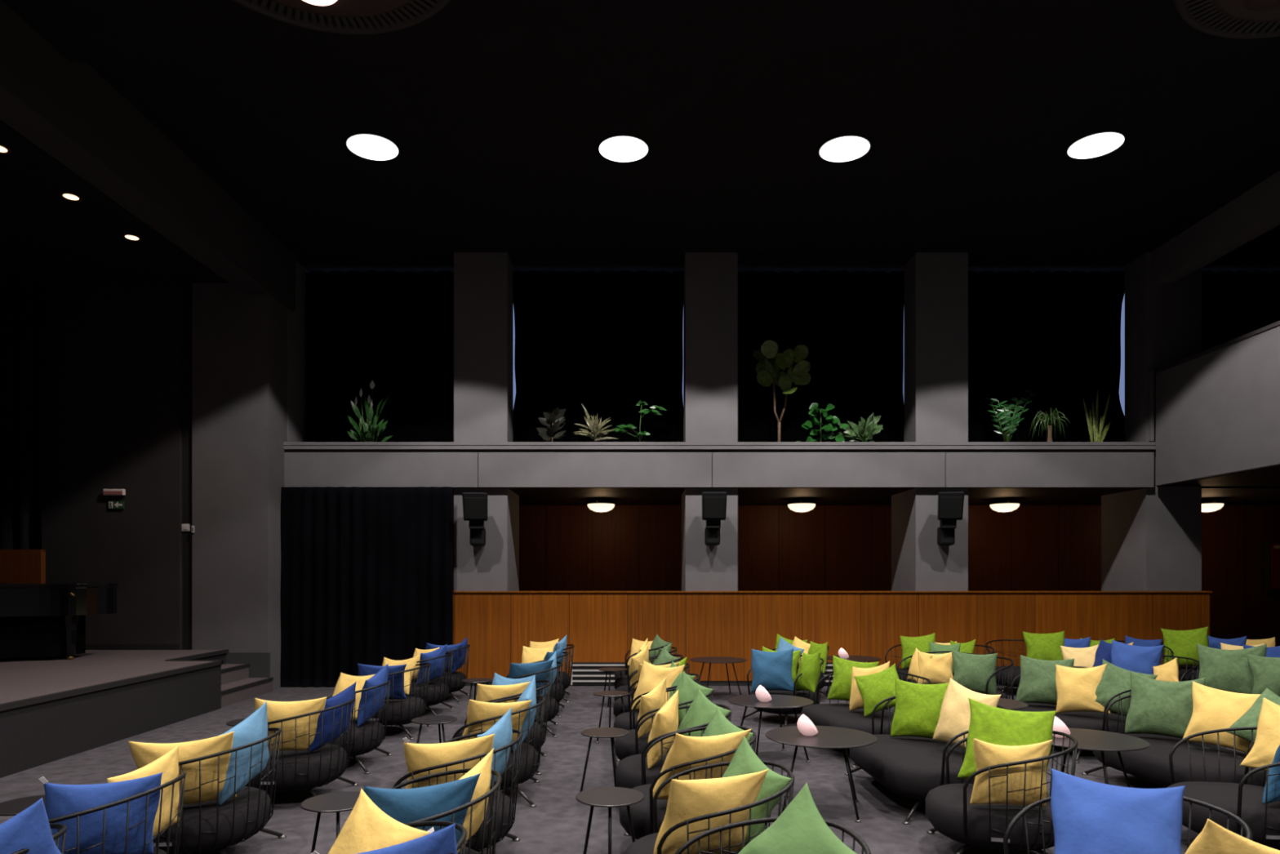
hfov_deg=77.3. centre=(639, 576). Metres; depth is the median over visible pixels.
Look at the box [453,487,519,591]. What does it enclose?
wall pillar
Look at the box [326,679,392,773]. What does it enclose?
armchair
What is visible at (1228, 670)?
cushion
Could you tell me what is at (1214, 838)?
cushion
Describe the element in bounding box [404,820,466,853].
armchair
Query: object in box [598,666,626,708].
side table
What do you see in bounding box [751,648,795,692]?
cushion
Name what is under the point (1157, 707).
cushion
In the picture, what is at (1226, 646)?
cushion
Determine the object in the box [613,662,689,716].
armchair
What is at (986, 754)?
cushion
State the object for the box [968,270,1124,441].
window curtain
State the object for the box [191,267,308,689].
wall
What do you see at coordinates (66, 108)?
beam
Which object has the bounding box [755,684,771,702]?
table lamp
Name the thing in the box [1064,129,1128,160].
recessed light
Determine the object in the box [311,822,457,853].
cushion
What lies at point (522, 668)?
cushion
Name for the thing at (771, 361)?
fiddle leaf fig
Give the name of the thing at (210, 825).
armchair
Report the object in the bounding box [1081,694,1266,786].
sofa
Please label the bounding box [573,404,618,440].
dracaena
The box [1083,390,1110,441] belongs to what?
snake plant
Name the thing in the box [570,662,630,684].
air vent
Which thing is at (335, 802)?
side table
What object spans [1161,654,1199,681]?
sofa
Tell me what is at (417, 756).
cushion
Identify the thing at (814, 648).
cushion
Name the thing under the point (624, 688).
armchair
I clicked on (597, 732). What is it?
side table
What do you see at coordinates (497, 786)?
armchair
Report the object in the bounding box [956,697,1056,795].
cushion
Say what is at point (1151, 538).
wall pillar
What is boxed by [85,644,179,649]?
baseboard
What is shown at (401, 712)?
armchair
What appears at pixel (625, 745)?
armchair
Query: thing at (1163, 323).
wall pillar
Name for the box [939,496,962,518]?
grille
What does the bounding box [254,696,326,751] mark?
cushion
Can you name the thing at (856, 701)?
cushion
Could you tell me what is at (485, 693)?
cushion
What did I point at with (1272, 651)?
cushion
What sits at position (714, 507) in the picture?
grille
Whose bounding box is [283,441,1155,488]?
parapet
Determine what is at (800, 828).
cushion
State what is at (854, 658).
round table
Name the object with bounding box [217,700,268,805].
cushion
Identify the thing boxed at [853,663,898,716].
cushion
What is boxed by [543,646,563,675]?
cushion
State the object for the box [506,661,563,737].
armchair
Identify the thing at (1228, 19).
ceiling vent
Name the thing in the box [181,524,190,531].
light switch
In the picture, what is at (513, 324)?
window
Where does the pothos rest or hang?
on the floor
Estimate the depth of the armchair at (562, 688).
10.15 m
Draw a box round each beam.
[0,0,295,311]
[1150,170,1279,285]
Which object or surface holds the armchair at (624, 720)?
on the floor
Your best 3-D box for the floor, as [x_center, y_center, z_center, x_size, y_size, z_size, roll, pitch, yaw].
[0.000,1.850,6.100,26.000,0.200,20.200,0,0,0]
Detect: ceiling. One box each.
[0,119,229,284]
[1,0,1279,61]
[85,61,1279,273]
[452,486,1279,505]
[1156,465,1279,486]
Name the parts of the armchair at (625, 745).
seat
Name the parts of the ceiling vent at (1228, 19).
dish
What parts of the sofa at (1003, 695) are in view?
rail, seat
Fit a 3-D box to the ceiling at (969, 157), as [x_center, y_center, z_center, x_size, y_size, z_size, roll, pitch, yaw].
[0.000,-5.350,11.025,26.000,0.300,6.350,0,0,0]
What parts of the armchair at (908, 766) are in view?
leg, seat, leg, rail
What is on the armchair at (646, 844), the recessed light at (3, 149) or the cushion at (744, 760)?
the cushion at (744, 760)
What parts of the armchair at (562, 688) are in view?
rail, seat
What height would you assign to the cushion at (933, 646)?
0.439 m
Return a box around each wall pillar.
[453,252,512,441]
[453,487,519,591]
[681,487,737,591]
[683,252,737,441]
[891,487,968,591]
[904,252,968,441]
[1101,485,1201,591]
[1124,252,1201,485]
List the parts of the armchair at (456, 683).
seat, rail, leg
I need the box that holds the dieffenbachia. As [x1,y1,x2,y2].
[835,412,884,441]
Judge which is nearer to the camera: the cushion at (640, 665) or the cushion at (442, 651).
the cushion at (640, 665)
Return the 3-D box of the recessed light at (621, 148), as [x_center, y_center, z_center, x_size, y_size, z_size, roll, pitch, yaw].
[-0.200,-5.193,9.740,0.670,0.012,0.670,0,0,0]
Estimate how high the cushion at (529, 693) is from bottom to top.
0.562 m
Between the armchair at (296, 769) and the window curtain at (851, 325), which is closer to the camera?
the armchair at (296, 769)
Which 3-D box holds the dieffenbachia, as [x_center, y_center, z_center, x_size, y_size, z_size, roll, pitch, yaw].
[3.630,-2.265,13.125,0.782,0.830,0.686,0,0,0]
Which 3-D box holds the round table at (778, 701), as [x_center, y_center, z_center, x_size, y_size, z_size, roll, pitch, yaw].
[1.260,1.475,7.740,0.820,0.550,0.820,0,0,-29]
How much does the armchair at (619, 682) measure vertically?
0.765 m
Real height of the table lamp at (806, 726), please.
0.166 m
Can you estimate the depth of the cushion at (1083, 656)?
10.49 m
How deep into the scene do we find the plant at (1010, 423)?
13.11 m
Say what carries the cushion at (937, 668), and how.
on the sofa at (1003, 695)
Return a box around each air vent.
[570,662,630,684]
[822,662,833,684]
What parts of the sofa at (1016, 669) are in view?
rail, seat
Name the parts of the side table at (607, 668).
leg, leg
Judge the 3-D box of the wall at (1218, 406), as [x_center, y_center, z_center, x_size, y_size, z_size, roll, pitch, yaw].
[8.275,-2.365,4.410,0.250,1.850,16.820,0,0,0]
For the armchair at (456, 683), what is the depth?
11.18 m
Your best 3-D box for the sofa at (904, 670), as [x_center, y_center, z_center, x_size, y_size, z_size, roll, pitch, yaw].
[4.288,1.367,11.556,0.950,0.765,1.570,0,0,-35]
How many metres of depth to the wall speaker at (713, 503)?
12.38 m
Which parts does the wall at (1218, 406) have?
trim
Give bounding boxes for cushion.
[0,797,62,853]
[39,772,162,853]
[106,743,179,837]
[128,730,236,804]
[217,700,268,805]
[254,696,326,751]
[306,680,356,754]
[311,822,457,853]
[328,787,434,853]
[332,671,374,719]
[356,662,388,726]
[357,663,407,699]
[364,773,480,853]
[382,655,418,694]
[402,733,494,788]
[411,647,439,680]
[415,644,447,685]
[425,642,462,672]
[451,637,467,673]
[457,747,493,853]
[460,698,531,747]
[475,681,529,702]
[476,706,512,786]
[492,672,535,684]
[507,658,554,694]
[512,676,536,751]
[521,645,554,662]
[529,638,559,648]
[540,651,556,698]
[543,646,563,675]
[553,635,566,664]
[627,638,653,666]
[628,644,648,688]
[630,661,679,701]
[631,660,684,710]
[636,638,648,654]
[637,676,666,737]
[647,689,678,768]
[648,634,670,662]
[648,728,751,799]
[653,642,671,662]
[653,645,680,664]
[653,768,768,853]
[669,662,695,698]
[675,671,712,724]
[677,688,731,736]
[678,657,686,671]
[702,706,753,742]
[722,736,791,844]
[737,782,857,853]
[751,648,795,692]
[762,646,800,684]
[774,633,807,669]
[776,637,804,654]
[791,636,810,667]
[795,650,820,693]
[808,640,827,673]
[826,655,878,701]
[849,661,889,711]
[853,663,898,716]
[890,678,948,738]
[899,632,935,669]
[907,647,932,681]
[917,650,953,684]
[928,641,960,673]
[932,677,1000,749]
[934,641,956,644]
[950,639,975,653]
[951,649,997,694]
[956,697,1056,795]
[969,737,1052,806]
[1016,654,1074,705]
[1022,631,1064,660]
[1050,768,1185,853]
[1055,663,1110,713]
[1060,644,1098,667]
[1064,636,1090,648]
[1080,637,1115,646]
[1092,639,1121,666]
[1094,658,1157,716]
[1111,640,1164,674]
[1124,635,1162,646]
[1124,671,1205,742]
[1152,657,1178,681]
[1160,626,1208,666]
[1182,680,1260,752]
[1185,817,1279,853]
[1196,643,1266,693]
[1208,635,1246,648]
[1220,642,1264,649]
[1226,687,1279,742]
[1236,636,1275,647]
[1240,697,1279,771]
[1242,644,1279,657]
[1246,653,1279,696]
[1262,744,1279,804]
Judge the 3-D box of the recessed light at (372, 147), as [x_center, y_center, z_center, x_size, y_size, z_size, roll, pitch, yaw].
[-3.240,-5.193,9.700,0.670,0.012,0.670,0,0,0]
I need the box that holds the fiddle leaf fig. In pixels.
[753,339,810,441]
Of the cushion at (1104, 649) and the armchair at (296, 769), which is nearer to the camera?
the armchair at (296, 769)
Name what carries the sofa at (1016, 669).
on the floor
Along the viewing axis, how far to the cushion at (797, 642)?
11.50 m
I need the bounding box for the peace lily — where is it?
[346,380,391,441]
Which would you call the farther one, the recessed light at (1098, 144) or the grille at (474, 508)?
the grille at (474, 508)
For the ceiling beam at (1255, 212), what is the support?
attached to the ceiling at (80, 30)
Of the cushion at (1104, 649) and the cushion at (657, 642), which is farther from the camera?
the cushion at (657, 642)
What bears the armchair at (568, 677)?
on the floor
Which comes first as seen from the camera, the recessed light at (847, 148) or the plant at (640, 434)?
the recessed light at (847, 148)
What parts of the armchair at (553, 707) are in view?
rail, seat, leg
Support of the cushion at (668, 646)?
on the armchair at (619, 682)
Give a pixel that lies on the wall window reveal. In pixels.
(295, 319)
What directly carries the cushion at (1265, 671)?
on the sofa
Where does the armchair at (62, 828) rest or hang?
on the floor
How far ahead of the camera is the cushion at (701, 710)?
6.03 m
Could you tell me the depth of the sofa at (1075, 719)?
7.71 m
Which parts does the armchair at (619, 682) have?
seat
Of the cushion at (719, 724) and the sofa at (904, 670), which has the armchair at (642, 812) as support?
the cushion at (719, 724)
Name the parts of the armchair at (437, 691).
seat, leg, rail, leg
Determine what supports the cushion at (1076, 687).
on the sofa at (1075, 719)
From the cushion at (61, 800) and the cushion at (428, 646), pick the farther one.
the cushion at (428, 646)
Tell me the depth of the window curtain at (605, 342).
13.55 m
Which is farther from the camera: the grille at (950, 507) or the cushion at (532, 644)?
the grille at (950, 507)
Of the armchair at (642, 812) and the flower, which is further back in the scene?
the flower
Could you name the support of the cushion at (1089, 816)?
on the armchair at (1249, 835)
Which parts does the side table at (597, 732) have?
leg, leg, leg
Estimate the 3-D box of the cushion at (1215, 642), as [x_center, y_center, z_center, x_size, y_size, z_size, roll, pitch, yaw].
[8.698,1.125,11.879,0.516,0.493,0.214,0,0,28]
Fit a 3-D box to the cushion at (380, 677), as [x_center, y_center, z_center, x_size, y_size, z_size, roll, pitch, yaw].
[-2.508,1.104,7.496,0.226,0.555,0.539,0,0,9]
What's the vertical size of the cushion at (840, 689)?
0.516 m
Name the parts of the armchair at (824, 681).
seat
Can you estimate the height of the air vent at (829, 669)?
0.360 m
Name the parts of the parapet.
panel, panel, ledge moulding, panel, panel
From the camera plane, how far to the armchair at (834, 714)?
7.93 m
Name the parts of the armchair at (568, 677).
seat, rail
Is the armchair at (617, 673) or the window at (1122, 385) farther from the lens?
the window at (1122, 385)
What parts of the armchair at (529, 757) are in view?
rail, seat, leg, leg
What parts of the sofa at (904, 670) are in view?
seat, rail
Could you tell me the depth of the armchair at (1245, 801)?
4.92 m
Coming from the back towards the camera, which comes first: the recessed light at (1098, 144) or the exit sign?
the exit sign
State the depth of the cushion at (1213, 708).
6.27 m
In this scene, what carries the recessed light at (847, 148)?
in the ceiling at (969, 157)
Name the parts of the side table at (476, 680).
leg, leg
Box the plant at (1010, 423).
[986,390,1036,441]
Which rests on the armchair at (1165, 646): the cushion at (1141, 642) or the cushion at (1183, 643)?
the cushion at (1141, 642)
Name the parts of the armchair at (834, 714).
seat, rail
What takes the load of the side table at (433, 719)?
on the floor
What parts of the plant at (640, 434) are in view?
stem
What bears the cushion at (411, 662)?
on the armchair at (401, 712)
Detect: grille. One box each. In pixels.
[463,497,486,519]
[703,496,725,518]
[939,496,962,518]
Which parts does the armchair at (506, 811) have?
rail, seat, leg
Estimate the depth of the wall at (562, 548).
15.97 m
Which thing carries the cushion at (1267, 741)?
on the armchair at (1245, 801)
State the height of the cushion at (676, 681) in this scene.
0.508 m
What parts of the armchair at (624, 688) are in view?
seat, rail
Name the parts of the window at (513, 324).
pane, pane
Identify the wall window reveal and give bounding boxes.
[287,260,302,441]
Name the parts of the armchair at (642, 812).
seat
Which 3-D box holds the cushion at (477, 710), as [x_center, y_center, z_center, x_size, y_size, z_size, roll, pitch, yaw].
[-1.131,1.140,6.171,0.515,0.462,0.304,0,0,-30]
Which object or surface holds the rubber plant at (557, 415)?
on the floor
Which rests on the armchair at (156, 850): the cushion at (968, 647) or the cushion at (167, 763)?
the cushion at (167, 763)
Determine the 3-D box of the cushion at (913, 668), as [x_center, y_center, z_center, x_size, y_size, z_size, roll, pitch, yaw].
[3.536,1.147,10.144,0.185,0.455,0.438,0,0,-3]
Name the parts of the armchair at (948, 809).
leg, leg, seat, metal plate, leg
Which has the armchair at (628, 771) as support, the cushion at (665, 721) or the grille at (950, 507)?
the cushion at (665, 721)
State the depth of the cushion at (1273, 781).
4.77 m
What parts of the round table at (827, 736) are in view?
leg, leg, leg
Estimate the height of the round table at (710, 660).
0.550 m
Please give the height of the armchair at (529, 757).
0.765 m
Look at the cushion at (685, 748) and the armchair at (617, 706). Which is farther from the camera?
the armchair at (617, 706)
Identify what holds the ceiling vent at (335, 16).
in the ceiling at (80, 30)
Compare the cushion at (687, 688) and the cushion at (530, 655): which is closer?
the cushion at (687, 688)
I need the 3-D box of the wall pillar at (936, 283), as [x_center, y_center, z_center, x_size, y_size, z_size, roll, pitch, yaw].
[4.850,-3.350,13.135,0.840,3.800,0.570,0,0,0]
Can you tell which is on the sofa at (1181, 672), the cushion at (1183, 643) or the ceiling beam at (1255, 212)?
the cushion at (1183, 643)
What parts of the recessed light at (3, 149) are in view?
bulb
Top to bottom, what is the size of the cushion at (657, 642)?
0.498 m
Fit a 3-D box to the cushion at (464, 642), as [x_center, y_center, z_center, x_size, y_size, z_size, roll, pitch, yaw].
[-2.598,1.126,11.466,0.214,0.492,0.505,0,0,11]
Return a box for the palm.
[1028,407,1070,441]
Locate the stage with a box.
[0,648,273,777]
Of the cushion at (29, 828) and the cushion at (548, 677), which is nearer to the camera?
the cushion at (29, 828)
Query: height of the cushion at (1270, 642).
0.475 m
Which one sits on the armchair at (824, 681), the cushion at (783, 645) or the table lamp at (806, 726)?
the cushion at (783, 645)
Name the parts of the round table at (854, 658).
leg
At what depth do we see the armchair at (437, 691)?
10.03 m
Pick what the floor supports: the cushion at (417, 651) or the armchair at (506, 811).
the armchair at (506, 811)
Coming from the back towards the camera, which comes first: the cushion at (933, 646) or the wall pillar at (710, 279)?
the wall pillar at (710, 279)
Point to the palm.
(1049, 421)
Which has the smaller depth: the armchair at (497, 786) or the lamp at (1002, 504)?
the armchair at (497, 786)
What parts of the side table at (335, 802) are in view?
leg, leg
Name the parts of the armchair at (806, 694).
leg, seat, leg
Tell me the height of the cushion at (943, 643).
0.433 m
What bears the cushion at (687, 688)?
on the armchair at (625, 745)
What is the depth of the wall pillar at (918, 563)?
12.85 m
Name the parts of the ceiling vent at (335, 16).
dish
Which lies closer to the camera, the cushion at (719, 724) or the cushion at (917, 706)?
the cushion at (719, 724)
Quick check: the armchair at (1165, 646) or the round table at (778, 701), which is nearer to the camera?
the round table at (778, 701)
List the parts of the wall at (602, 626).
panel, panel, panel, panel, panel, panel, panel, panel, panel, panel, panel, panel, panel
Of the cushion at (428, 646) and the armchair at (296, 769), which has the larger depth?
the cushion at (428, 646)
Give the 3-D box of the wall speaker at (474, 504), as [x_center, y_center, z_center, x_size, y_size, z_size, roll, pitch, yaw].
[-2.564,-0.887,12.573,0.388,0.813,0.494,0,0,-4]
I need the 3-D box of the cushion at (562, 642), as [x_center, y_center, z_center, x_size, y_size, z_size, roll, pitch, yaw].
[-1.180,1.110,11.432,0.215,0.534,0.559,0,0,13]
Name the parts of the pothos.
stem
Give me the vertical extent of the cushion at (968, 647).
0.488 m
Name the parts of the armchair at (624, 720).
seat, rail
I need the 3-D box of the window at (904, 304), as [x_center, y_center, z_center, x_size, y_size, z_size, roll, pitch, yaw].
[3.000,-3.725,13.950,3.700,2.950,0.060,0,0,0]
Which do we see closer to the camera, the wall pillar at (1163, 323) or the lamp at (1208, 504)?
the wall pillar at (1163, 323)
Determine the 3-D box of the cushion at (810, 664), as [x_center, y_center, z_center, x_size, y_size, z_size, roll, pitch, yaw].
[1.949,1.114,9.333,0.210,0.522,0.519,0,0,-13]
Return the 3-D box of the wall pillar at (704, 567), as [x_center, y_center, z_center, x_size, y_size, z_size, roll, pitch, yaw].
[1.150,0.150,13.475,0.840,3.200,1.250,0,0,0]
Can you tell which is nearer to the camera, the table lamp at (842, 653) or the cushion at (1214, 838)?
the cushion at (1214, 838)
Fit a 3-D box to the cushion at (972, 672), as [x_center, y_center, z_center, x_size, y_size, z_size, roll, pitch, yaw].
[3.899,1.123,9.349,0.500,0.499,0.219,0,0,28]
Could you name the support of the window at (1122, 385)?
attached to the window sill
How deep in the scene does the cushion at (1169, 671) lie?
9.36 m
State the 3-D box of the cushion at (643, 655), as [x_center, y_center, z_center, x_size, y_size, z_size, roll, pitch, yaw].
[-0.017,1.105,9.815,0.195,0.552,0.572,0,0,28]
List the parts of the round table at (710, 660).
leg, leg, leg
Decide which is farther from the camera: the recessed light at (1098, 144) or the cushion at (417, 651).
the cushion at (417, 651)
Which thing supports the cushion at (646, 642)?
on the armchair at (619, 682)
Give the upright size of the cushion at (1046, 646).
0.570 m
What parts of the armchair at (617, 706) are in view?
seat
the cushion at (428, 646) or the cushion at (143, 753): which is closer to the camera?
the cushion at (143, 753)
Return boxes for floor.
[0,685,1279,853]
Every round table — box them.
[689,656,746,695]
[727,693,813,762]
[765,725,877,822]
[826,655,881,693]
[997,697,1027,710]
[1046,727,1150,786]
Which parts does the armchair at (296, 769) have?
metal plate, seat, leg, rail, leg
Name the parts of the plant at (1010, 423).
stem, stem, stem, stem, stem, stem, stem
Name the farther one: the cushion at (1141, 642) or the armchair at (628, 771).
the cushion at (1141, 642)
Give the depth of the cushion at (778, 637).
11.85 m
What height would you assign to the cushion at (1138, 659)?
0.579 m
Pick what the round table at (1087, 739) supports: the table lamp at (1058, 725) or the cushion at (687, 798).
the table lamp at (1058, 725)
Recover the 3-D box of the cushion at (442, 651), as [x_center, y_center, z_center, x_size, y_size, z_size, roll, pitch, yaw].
[-2.651,1.122,10.160,0.215,0.506,0.540,0,0,26]
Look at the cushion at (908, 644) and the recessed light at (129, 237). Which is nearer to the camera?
the recessed light at (129, 237)
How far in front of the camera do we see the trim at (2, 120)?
9.12 m
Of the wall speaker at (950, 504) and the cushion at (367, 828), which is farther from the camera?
the wall speaker at (950, 504)
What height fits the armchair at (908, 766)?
0.765 m
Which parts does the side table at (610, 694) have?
leg, leg, leg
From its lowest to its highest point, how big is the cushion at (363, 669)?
0.447 m
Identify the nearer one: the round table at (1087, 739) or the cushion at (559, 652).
the round table at (1087, 739)
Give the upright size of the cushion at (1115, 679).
0.566 m
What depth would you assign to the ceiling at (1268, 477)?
12.03 m
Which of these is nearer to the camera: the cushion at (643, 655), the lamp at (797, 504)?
the cushion at (643, 655)
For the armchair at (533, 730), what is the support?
on the floor
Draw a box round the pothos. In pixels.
[796,402,848,441]
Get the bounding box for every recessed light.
[0,144,11,154]
[59,191,82,201]
[121,233,142,241]
[343,132,401,162]
[595,133,651,164]
[816,133,872,164]
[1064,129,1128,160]
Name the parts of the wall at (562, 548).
panel, panel, panel, panel, panel, panel, panel, panel, panel, panel, panel, panel, panel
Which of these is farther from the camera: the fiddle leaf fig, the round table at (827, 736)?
the fiddle leaf fig
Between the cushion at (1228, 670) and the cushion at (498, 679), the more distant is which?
the cushion at (1228, 670)
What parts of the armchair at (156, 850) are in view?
rail, seat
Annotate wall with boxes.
[40,283,182,649]
[182,284,191,649]
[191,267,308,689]
[453,505,1279,646]
[453,591,1212,685]
[1148,320,1279,485]
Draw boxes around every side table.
[0,794,45,816]
[226,718,245,726]
[300,791,359,853]
[411,715,457,743]
[462,677,493,701]
[575,786,644,853]
[579,727,629,791]
[593,690,630,742]
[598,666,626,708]
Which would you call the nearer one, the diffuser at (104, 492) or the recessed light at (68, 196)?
the recessed light at (68, 196)
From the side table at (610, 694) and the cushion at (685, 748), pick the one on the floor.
the side table at (610, 694)
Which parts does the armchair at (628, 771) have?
seat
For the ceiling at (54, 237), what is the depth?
10.47 m
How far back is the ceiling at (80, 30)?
7.46 m
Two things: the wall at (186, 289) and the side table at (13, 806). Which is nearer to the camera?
the side table at (13, 806)
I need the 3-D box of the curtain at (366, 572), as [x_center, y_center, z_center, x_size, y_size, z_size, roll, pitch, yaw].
[-4.310,0.163,12.622,2.700,3.145,0.110,0,0,0]
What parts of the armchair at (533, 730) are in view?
seat, rail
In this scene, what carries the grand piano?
on the stage
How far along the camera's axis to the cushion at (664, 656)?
10.00 m
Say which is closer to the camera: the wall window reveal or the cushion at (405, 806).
the cushion at (405, 806)
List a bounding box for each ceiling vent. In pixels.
[232,0,450,34]
[1173,0,1279,39]
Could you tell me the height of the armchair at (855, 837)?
0.765 m
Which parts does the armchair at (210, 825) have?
metal plate, seat, leg, rail, leg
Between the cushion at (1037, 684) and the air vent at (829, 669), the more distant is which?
the air vent at (829, 669)
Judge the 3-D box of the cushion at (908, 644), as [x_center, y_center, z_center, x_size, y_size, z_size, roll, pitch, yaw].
[4.095,1.103,11.772,0.527,0.544,0.222,0,0,22]
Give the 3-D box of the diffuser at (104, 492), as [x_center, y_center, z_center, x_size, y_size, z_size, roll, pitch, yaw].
[-7.990,-1.266,12.126,0.280,0.048,0.008,0,0,0]
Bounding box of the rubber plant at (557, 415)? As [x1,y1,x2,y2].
[536,406,566,441]
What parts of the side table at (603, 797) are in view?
leg, leg, leg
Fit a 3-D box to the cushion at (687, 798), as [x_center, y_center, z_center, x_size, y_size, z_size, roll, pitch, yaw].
[0.330,1.145,3.824,0.508,0.454,0.260,0,0,-24]
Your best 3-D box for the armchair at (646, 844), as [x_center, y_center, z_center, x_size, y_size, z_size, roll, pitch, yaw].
[0.340,1.367,4.050,0.859,0.765,0.897,0,0,0]
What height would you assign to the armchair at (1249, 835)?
0.765 m
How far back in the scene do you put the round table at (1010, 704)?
7.51 m
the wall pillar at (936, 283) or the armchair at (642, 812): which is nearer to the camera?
the armchair at (642, 812)
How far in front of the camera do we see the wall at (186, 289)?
12.26 m
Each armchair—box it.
[10,822,67,853]
[48,769,186,853]
[152,727,286,853]
[244,697,358,795]
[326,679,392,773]
[369,662,431,739]
[391,768,502,853]
[393,728,522,851]
[404,652,454,715]
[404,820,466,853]
[411,644,470,702]
[452,694,545,807]
[455,680,551,774]
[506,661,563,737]
[531,651,568,717]
[554,644,574,702]
[613,653,683,701]
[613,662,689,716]
[613,673,700,761]
[614,641,671,679]
[614,646,677,688]
[614,685,713,759]
[615,703,732,788]
[619,724,756,839]
[624,760,794,853]
[675,816,871,853]
[740,654,823,726]
[772,642,829,696]
[800,670,930,767]
[844,695,1010,824]
[925,730,1078,853]
[1003,795,1253,853]
[1116,640,1173,663]
[1166,726,1279,847]
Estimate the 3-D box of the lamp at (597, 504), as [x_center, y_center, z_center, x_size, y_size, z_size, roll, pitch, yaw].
[-0.706,-1.299,14.689,0.567,0.240,0.572,0,0,0]
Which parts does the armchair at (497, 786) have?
rail, seat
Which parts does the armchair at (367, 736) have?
seat, rail, leg, leg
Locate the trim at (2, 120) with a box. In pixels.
[0,117,239,289]
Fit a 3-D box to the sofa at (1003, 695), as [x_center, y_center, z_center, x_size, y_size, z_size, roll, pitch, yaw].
[3.849,1.367,9.954,0.950,0.765,1.570,0,0,-22]
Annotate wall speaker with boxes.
[462,492,487,546]
[702,491,727,545]
[937,491,964,545]
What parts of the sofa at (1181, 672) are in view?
seat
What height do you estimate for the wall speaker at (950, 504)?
0.813 m
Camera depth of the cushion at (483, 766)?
3.87 m
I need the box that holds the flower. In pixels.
[369,380,374,388]
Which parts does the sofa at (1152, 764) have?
leg, seat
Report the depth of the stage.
8.79 m
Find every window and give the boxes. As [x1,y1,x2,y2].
[512,302,683,409]
[902,304,904,404]
[1119,293,1124,415]
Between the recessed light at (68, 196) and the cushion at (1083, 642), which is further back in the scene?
the cushion at (1083, 642)
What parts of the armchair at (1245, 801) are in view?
seat, metal plate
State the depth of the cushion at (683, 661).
8.98 m
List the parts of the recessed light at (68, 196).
bulb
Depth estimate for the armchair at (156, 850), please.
3.69 m
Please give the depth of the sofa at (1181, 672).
11.81 m
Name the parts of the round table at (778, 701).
leg, leg, leg, leg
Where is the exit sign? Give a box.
[108,501,124,508]
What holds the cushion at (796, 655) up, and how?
on the armchair at (806, 694)
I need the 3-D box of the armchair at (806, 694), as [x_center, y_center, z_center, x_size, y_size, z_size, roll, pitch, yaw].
[1.768,1.367,9.705,0.859,0.765,0.897,0,0,-35]
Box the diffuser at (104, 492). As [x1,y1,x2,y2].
[103,491,122,493]
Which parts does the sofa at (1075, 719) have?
rail, seat, leg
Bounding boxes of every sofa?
[884,641,995,681]
[885,650,1013,709]
[985,639,1024,692]
[1011,666,1142,763]
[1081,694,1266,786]
[1160,641,1199,681]
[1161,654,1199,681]
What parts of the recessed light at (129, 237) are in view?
bulb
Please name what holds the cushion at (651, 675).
on the armchair at (624, 720)
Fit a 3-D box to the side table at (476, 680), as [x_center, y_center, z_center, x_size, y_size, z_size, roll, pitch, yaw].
[-1.954,1.500,9.659,0.390,0.500,0.410,0,0,-26]
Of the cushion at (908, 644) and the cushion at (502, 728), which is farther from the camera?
the cushion at (908, 644)
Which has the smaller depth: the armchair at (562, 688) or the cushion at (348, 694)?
the cushion at (348, 694)
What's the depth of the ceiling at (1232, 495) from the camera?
14.01 m
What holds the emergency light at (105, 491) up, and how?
attached to the wall at (112, 353)
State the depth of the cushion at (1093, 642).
11.79 m
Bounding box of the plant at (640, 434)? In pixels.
[613,400,666,441]
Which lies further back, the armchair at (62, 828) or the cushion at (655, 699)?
the cushion at (655, 699)
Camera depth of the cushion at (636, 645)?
12.21 m
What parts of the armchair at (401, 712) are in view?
seat, leg, rail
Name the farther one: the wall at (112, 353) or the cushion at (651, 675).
the wall at (112, 353)
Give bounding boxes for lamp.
[586,497,617,511]
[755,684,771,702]
[786,497,817,511]
[796,714,817,735]
[838,647,848,658]
[987,497,1021,511]
[1052,715,1070,737]
[1201,497,1225,511]
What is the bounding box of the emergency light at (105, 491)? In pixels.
[102,488,125,495]
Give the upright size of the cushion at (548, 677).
0.518 m
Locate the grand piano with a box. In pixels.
[0,582,118,659]
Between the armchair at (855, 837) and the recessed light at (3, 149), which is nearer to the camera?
the armchair at (855, 837)
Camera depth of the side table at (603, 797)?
4.54 m
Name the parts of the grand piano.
lid, leg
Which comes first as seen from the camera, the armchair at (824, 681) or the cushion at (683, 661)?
the cushion at (683, 661)
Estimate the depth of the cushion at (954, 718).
6.21 m
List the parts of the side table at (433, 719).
leg, leg, leg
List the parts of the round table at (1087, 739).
leg, leg, leg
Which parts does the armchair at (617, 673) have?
seat, rail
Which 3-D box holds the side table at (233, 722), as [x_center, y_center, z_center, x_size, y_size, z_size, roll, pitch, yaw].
[-3.360,1.500,6.899,0.410,0.500,0.390,0,0,-5]
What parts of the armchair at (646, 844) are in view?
seat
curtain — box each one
[280,486,453,686]
[512,270,683,441]
[737,270,904,441]
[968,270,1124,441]
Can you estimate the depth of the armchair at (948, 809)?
4.72 m

